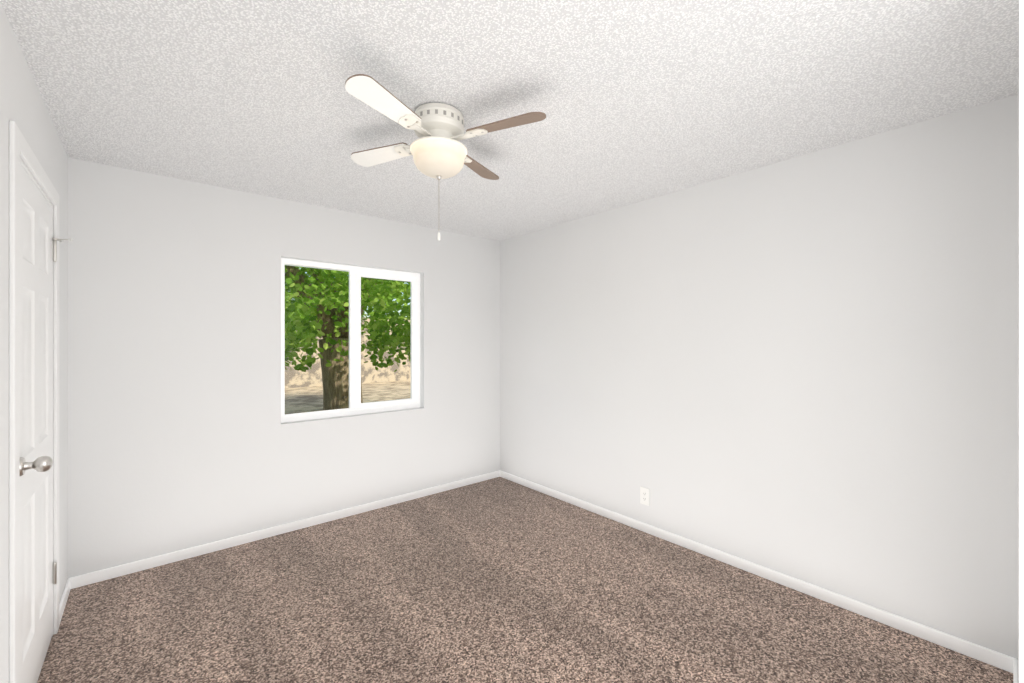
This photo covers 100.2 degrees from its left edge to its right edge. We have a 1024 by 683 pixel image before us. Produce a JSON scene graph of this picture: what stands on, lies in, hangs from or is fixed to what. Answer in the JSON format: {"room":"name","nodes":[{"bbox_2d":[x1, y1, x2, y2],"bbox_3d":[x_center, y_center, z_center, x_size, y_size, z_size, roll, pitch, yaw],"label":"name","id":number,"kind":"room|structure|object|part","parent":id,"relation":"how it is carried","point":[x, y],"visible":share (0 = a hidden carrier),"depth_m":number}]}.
{"room":"empty bedroom","nodes":[
{"label":"empty bedroom","id":0,"kind":"room"},
{"bbox_2d":[0,2,67,682],"bbox_3d":[-1.461,0.180,1.026,0.210,2.440,3.473,0,0,-40],"label":"wall","id":1,"kind":"structure","parent":0,"point":[23,105],"depth_m":1.49},
{"bbox_2d":[9,120,58,682],"bbox_3d":[-1.974,0.341,1.704,0.138,2.119,0.928,0,0,-40],"label":"door frame","id":2,"kind":"structure","parent":1,"relation":"attached to","point":[21,152],"depth_m":1.42},
{"bbox_2d":[20,164,72,682],"bbox_3d":[-1.927,0.379,1.770,0.116,2.018,0.790,0,0,-40],"label":"door","id":3,"kind":"structure","parent":1,"relation":"in","point":[38,258],"depth_m":1.72},
{"bbox_2d":[59,577,74,624],"bbox_3d":[-2.359,1.367,2.252,0.012,0.065,0.395,0,0,-40],"label":"baseboard","id":4,"kind":"structure","parent":1,"relation":"attached to","point":[70,584],"depth_m":2.29},
{"bbox_2d":[68,157,499,577],"bbox_3d":[-1.364,0.180,3.488,3.430,2.440,0.150,0,0,-40],"label":"wall","id":5,"kind":"structure","parent":0,"point":[181,436],"depth_m":2.89},
{"bbox_2d":[75,471,498,587],"bbox_3d":[-1.325,1.367,3.411,3.090,0.065,0.016,0,0,-40],"label":"baseboard","id":6,"kind":"structure","parent":5,"relation":"attached to","point":[117,571],"depth_m":3.01},
{"bbox_2d":[281,258,419,422],"bbox_3d":[-1.305,-0.009,3.572,1.164,1.227,0.078,0,0,-40],"label":"window","id":7,"kind":"structure","parent":5,"relation":"in","point":[356,405],"depth_m":3.56},
{"bbox_2d":[0,0,1018,240],"bbox_3d":[-0.190,-1.115,2.108,3.430,0.150,3.773,0,0,-40],"label":"ceiling","id":8,"kind":"structure","parent":0,"point":[635,101],"depth_m":1.74},
{"bbox_2d":[345,74,545,239],"bbox_3d":[-0.335,-0.751,1.963,0.776,0.577,0.770,0,0,-19],"label":"ceiling fan","id":9,"kind":"object","parent":8,"relation":"hanging from","point":[435,120],"depth_m":1.86},
{"bbox_3d":[-0.335,-0.819,1.963,0.254,0.123,0.254,0,0,-40],"label":"ceiling fan shade","id":10,"kind":"part","parent":9,"relation":"part of"},
{"bbox_2d":[37,477,1012,682],"bbox_3d":[-0.190,1.460,2.108,3.430,0.120,3.773,0,0,-40],"label":"floor","id":11,"kind":"structure","parent":0,"point":[499,580],"depth_m":2.19},
{"bbox_2d":[500,94,1017,659],"bbox_3d":[1.108,0.180,3.114,0.150,2.440,3.623,0,0,-40],"label":"wall","id":12,"kind":"structure","parent":0,"point":[802,368],"depth_m":2.36},
{"bbox_2d":[640,486,649,505],"bbox_3d":[0.976,1.138,3.147,0.008,0.124,0.076,0,0,-40],"label":"electrical outlet plate","id":13,"kind":"object","parent":12,"relation":"attached to","point":[644,496],"visible":1,"depth_m":3.14},
{"bbox_2d":[499,470,1006,670],"bbox_3d":[0.996,1.367,3.117,0.016,0.065,3.473,0,0,-40],"label":"baseboard","id":14,"kind":"structure","parent":12,"relation":"attached to","point":[975,651],"depth_m":2.38},
{"bbox_2d":[1018,0,1023,682],"bbox_3d":[0.927,0.180,0.680,3.280,2.440,0.150,0,0,-40],"label":"wall","id":15,"kind":"structure","parent":0,"point":[1021,350],"depth_m":0.80},
{"bbox_2d":[1007,656,1017,682],"bbox_3d":[0.917,1.367,0.777,3.090,0.065,0.012,0,0,-40],"label":"baseboard","id":16,"kind":"structure","parent":15,"relation":"attached to","point":[1012,663],"depth_m":1.79},
{"label":"outside","id":17,"kind":"structure","parent":0,"visible":0},
{"bbox_2d":[285,380,410,413],"bbox_3d":[-10.595,1.700,19.634,60.000,0.300,36.347,0,0,-40],"label":"ground","id":18,"kind":"structure","parent":17,"point":[312,401],"depth_m":12.52},
{"bbox_2d":[285,265,410,410],"bbox_3d":[-3.091,-1.173,7.301,7.996,5.560,7.279,0,0,-40],"label":"tree","id":19,"kind":"object","parent":18,"relation":"on","point":[390,291],"depth_m":5.36},
{"bbox_2d":[285,317,410,387],"bbox_3d":[-6.689,0.325,15.044,60.000,2.450,0.200,0,0,-40],"label":"wall","id":20,"kind":"structure","parent":18,"relation":"on","point":[311,378],"depth_m":15.93}
]}

